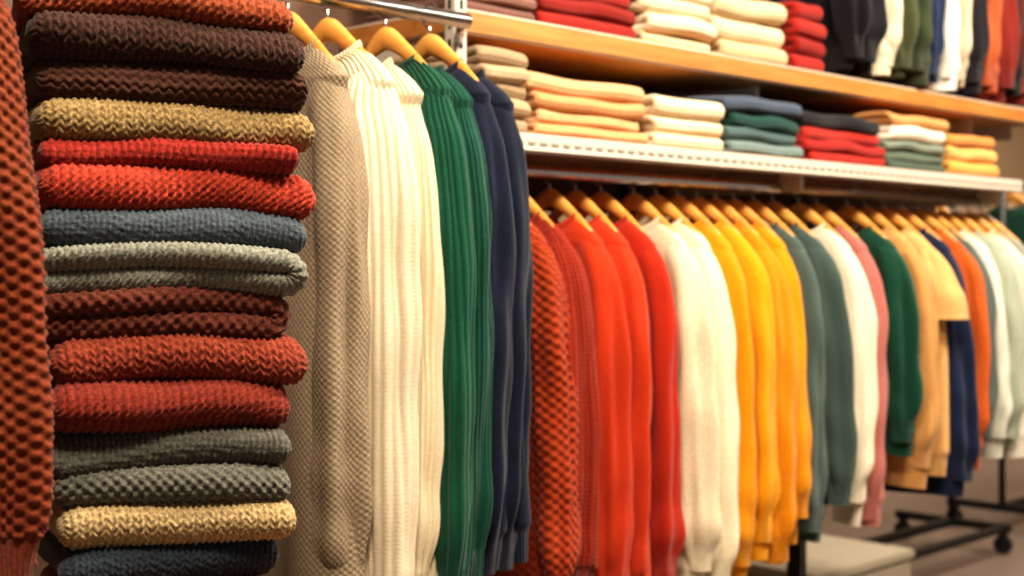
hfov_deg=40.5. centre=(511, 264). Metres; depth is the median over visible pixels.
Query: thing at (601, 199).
wooden hanger
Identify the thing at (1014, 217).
shirt
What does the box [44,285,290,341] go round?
knit sweater
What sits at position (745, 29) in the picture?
stack
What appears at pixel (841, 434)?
sweater
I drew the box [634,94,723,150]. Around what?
stack
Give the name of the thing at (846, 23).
jacket
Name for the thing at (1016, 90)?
jacket
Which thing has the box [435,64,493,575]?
sweater
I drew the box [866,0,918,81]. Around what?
jacket
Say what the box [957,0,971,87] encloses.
jacket
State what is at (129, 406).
knit sweater
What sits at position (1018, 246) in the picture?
sweater
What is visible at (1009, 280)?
sweater
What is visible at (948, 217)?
wooden hanger
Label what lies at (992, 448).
sweater
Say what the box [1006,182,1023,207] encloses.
wooden hanger
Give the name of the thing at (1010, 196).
wooden hanger
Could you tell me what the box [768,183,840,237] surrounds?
wooden hanger
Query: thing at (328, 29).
wooden hanger
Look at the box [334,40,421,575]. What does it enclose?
sweater
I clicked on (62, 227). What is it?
knit sweater
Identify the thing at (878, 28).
jacket
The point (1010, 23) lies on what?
jacket
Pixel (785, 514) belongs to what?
sweater
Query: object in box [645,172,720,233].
wooden hanger
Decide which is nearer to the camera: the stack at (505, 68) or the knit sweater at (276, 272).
the knit sweater at (276, 272)
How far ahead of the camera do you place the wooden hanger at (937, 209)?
5.61 m
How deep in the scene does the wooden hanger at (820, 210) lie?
3.24 m
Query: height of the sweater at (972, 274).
0.614 m
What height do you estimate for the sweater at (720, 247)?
0.749 m
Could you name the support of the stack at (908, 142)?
on the shelving unit
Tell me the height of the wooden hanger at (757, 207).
0.149 m
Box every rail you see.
[292,0,472,45]
[527,164,990,206]
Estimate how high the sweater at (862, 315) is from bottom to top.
0.693 m
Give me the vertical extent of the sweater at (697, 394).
0.742 m
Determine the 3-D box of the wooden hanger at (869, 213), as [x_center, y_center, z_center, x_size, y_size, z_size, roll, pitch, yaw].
[0.870,-0.119,3.415,0.021,0.149,0.227,0,0,-44]
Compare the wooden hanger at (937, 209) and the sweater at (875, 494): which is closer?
the sweater at (875, 494)
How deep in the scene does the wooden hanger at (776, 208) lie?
3.11 m
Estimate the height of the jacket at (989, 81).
0.563 m
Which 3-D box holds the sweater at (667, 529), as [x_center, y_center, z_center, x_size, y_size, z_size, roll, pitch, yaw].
[0.170,0.263,2.724,0.406,0.723,0.119,0,0,44]
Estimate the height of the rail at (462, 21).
0.025 m
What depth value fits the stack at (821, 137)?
3.24 m
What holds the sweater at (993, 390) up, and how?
hanging from the wooden hanger at (933, 214)
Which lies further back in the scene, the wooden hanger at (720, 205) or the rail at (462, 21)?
the wooden hanger at (720, 205)
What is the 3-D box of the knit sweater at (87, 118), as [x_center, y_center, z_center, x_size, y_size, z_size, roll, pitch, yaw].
[-0.364,-0.138,1.450,0.277,0.057,0.216,0,0,-25]
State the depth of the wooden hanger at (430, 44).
2.11 m
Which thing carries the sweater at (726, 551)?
hanging from the wooden hanger at (660, 203)
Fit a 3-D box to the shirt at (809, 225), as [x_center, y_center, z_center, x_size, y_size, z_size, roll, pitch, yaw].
[1.096,0.249,4.987,0.395,0.882,0.104,0,0,41]
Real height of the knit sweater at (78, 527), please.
0.052 m
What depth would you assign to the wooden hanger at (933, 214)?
3.61 m
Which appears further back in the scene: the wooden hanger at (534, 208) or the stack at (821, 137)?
the stack at (821, 137)
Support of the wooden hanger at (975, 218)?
hanging from the rail at (533, 171)
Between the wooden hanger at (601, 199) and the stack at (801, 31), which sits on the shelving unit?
the stack at (801, 31)
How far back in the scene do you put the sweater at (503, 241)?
2.01 m
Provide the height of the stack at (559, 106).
0.123 m
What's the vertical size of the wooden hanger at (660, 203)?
0.149 m
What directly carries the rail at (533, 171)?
attached to the shelving unit
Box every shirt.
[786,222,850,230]
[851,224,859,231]
[986,205,1023,244]
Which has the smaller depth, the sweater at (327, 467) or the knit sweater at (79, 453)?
the knit sweater at (79, 453)
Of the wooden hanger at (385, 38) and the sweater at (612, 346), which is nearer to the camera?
the wooden hanger at (385, 38)
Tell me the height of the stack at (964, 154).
0.122 m
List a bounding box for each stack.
[365,0,536,23]
[387,45,530,132]
[522,71,647,143]
[528,0,635,38]
[627,0,716,51]
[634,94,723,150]
[681,95,803,158]
[706,0,787,65]
[774,1,826,71]
[790,110,885,166]
[850,111,948,172]
[940,133,998,177]
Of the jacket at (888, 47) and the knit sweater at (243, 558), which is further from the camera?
the jacket at (888, 47)
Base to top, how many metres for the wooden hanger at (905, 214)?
0.149 m
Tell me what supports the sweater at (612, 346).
hanging from the wooden hanger at (549, 197)
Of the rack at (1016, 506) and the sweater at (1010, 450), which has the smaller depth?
the sweater at (1010, 450)
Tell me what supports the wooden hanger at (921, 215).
hanging from the rail at (533, 171)
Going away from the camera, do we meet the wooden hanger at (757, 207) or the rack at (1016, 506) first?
the wooden hanger at (757, 207)
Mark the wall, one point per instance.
(1009, 163)
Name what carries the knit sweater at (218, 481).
on the knit sweater at (78, 527)
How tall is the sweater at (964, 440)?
0.675 m
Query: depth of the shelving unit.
3.07 m
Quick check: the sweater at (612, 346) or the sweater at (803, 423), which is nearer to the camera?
the sweater at (612, 346)
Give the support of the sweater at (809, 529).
hanging from the wooden hanger at (757, 207)
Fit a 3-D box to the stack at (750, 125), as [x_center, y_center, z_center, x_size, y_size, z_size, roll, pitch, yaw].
[0.465,-0.299,3.098,0.290,0.135,0.261,0,0,-45]
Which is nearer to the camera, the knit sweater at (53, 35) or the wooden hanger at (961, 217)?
the knit sweater at (53, 35)
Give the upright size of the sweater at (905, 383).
0.547 m
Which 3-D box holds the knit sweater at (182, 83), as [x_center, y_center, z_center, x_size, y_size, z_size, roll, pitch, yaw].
[-0.370,-0.177,1.448,0.271,0.058,0.223,0,0,-25]
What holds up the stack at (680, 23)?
on the shelving unit
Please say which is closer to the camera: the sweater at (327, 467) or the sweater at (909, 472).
the sweater at (327, 467)
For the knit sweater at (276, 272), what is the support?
on the knit sweater at (137, 310)
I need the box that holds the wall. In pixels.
[543,105,1023,232]
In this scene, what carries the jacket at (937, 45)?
hanging from the wooden hanger
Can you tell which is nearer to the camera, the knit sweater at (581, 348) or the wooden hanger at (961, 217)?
the knit sweater at (581, 348)
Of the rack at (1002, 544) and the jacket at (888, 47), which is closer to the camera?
the jacket at (888, 47)
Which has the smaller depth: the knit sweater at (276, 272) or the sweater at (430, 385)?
the knit sweater at (276, 272)
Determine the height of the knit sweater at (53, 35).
0.057 m
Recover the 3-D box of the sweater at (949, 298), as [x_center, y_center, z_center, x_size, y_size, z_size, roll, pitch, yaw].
[0.929,0.212,3.475,0.448,0.621,0.119,0,0,41]
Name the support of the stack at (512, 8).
on the shelving unit
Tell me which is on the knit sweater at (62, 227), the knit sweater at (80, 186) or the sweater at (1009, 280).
the knit sweater at (80, 186)
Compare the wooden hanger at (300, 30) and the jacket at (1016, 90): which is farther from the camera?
the jacket at (1016, 90)
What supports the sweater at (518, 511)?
hanging from the rail at (462, 21)
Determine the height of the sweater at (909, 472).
0.638 m
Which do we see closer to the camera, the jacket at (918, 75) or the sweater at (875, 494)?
the sweater at (875, 494)
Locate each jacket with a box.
[756,0,870,75]
[844,0,887,78]
[858,0,902,79]
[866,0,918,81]
[878,0,932,86]
[907,0,959,91]
[929,0,946,83]
[935,0,989,96]
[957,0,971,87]
[963,0,1019,103]
[970,0,1001,95]
[1002,0,1023,104]
[1005,0,1023,96]
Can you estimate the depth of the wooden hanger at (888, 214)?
3.46 m
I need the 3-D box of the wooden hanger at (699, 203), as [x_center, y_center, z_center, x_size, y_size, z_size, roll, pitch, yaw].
[0.391,-0.119,2.937,0.227,0.149,0.021,0,0,42]
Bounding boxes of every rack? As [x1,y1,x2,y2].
[860,206,1012,560]
[946,183,1023,517]
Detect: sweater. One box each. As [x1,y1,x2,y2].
[0,0,54,575]
[10,0,293,41]
[18,10,304,81]
[23,59,307,111]
[27,96,315,153]
[30,137,299,175]
[34,162,315,220]
[37,526,278,575]
[40,207,306,252]
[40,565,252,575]
[43,240,308,296]
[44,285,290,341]
[46,332,308,385]
[48,498,296,550]
[50,377,290,434]
[52,425,291,478]
[52,461,290,508]
[257,38,373,575]
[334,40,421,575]
[382,57,445,575]
[397,53,476,575]
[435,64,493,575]
[445,59,515,575]
[474,69,532,570]
[485,221,581,575]
[530,210,600,575]
[548,213,651,575]
[555,212,633,575]
[613,214,685,575]
[639,216,739,575]
[641,217,721,575]
[648,218,756,575]
[668,219,779,560]
[733,220,797,563]
[751,221,811,544]
[769,220,827,542]
[788,221,857,505]
[790,222,888,526]
[810,222,877,526]
[855,225,922,456]
[858,226,968,475]
[881,225,940,489]
[884,227,980,496]
[917,227,1012,457]
[934,227,990,469]
[948,227,998,439]
[973,229,1023,442]
[987,228,1023,457]
[1000,229,1023,256]
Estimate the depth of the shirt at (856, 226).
4.98 m
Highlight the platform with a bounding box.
[747,534,914,575]
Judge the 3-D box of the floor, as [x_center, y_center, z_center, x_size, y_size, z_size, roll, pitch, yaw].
[2.475,1.200,3.182,14.000,0.100,9.000,0,0,-45]
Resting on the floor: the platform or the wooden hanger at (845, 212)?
the platform
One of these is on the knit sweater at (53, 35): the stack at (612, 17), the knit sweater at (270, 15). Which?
the knit sweater at (270, 15)
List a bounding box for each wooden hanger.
[281,0,334,61]
[303,5,369,56]
[364,15,426,63]
[413,2,478,80]
[529,196,553,226]
[530,162,592,230]
[549,164,617,231]
[577,166,644,232]
[607,168,676,232]
[631,170,698,233]
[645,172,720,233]
[667,173,740,234]
[688,175,758,235]
[708,176,775,235]
[729,178,793,235]
[747,179,814,236]
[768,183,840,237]
[787,182,858,237]
[825,185,887,238]
[844,186,904,238]
[854,188,924,239]
[876,189,940,239]
[894,190,956,239]
[912,191,966,240]
[916,192,979,240]
[931,193,994,241]
[935,207,950,212]
[964,194,1007,241]
[976,206,1019,241]
[990,193,1023,209]
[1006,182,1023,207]
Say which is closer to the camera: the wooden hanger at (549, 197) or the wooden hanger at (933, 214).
the wooden hanger at (549, 197)
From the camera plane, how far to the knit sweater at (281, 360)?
1.35 m
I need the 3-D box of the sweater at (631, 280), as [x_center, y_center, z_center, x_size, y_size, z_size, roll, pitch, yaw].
[0.117,0.269,2.661,0.390,0.735,0.111,0,0,44]
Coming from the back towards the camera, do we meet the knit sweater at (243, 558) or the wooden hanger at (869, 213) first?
the wooden hanger at (869, 213)
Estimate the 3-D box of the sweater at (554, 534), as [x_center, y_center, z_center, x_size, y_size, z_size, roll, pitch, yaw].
[-0.053,0.263,2.510,0.118,0.724,0.449,0,0,-45]
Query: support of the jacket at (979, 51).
hanging from the wooden hanger
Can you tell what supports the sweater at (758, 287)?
hanging from the wooden hanger at (699, 203)
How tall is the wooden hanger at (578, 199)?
0.149 m
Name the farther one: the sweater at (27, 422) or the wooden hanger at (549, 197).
the wooden hanger at (549, 197)
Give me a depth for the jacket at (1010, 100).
4.05 m
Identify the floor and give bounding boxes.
[821,457,1023,575]
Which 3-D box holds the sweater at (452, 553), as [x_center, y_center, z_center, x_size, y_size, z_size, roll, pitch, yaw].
[-0.199,0.086,2.063,0.397,0.787,0.115,0,0,45]
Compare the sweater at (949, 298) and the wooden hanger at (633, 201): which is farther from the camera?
the sweater at (949, 298)
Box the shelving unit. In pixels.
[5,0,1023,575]
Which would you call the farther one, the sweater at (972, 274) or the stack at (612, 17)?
the sweater at (972, 274)
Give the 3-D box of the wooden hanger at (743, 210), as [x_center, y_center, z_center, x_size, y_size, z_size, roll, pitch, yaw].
[0.484,-0.119,3.029,0.227,0.149,0.021,0,0,44]
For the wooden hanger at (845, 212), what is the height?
0.149 m
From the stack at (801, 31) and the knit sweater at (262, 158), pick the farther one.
the stack at (801, 31)
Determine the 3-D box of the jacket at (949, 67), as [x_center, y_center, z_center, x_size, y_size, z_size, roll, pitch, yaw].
[1.062,-0.754,3.830,0.362,0.579,0.104,0,0,43]

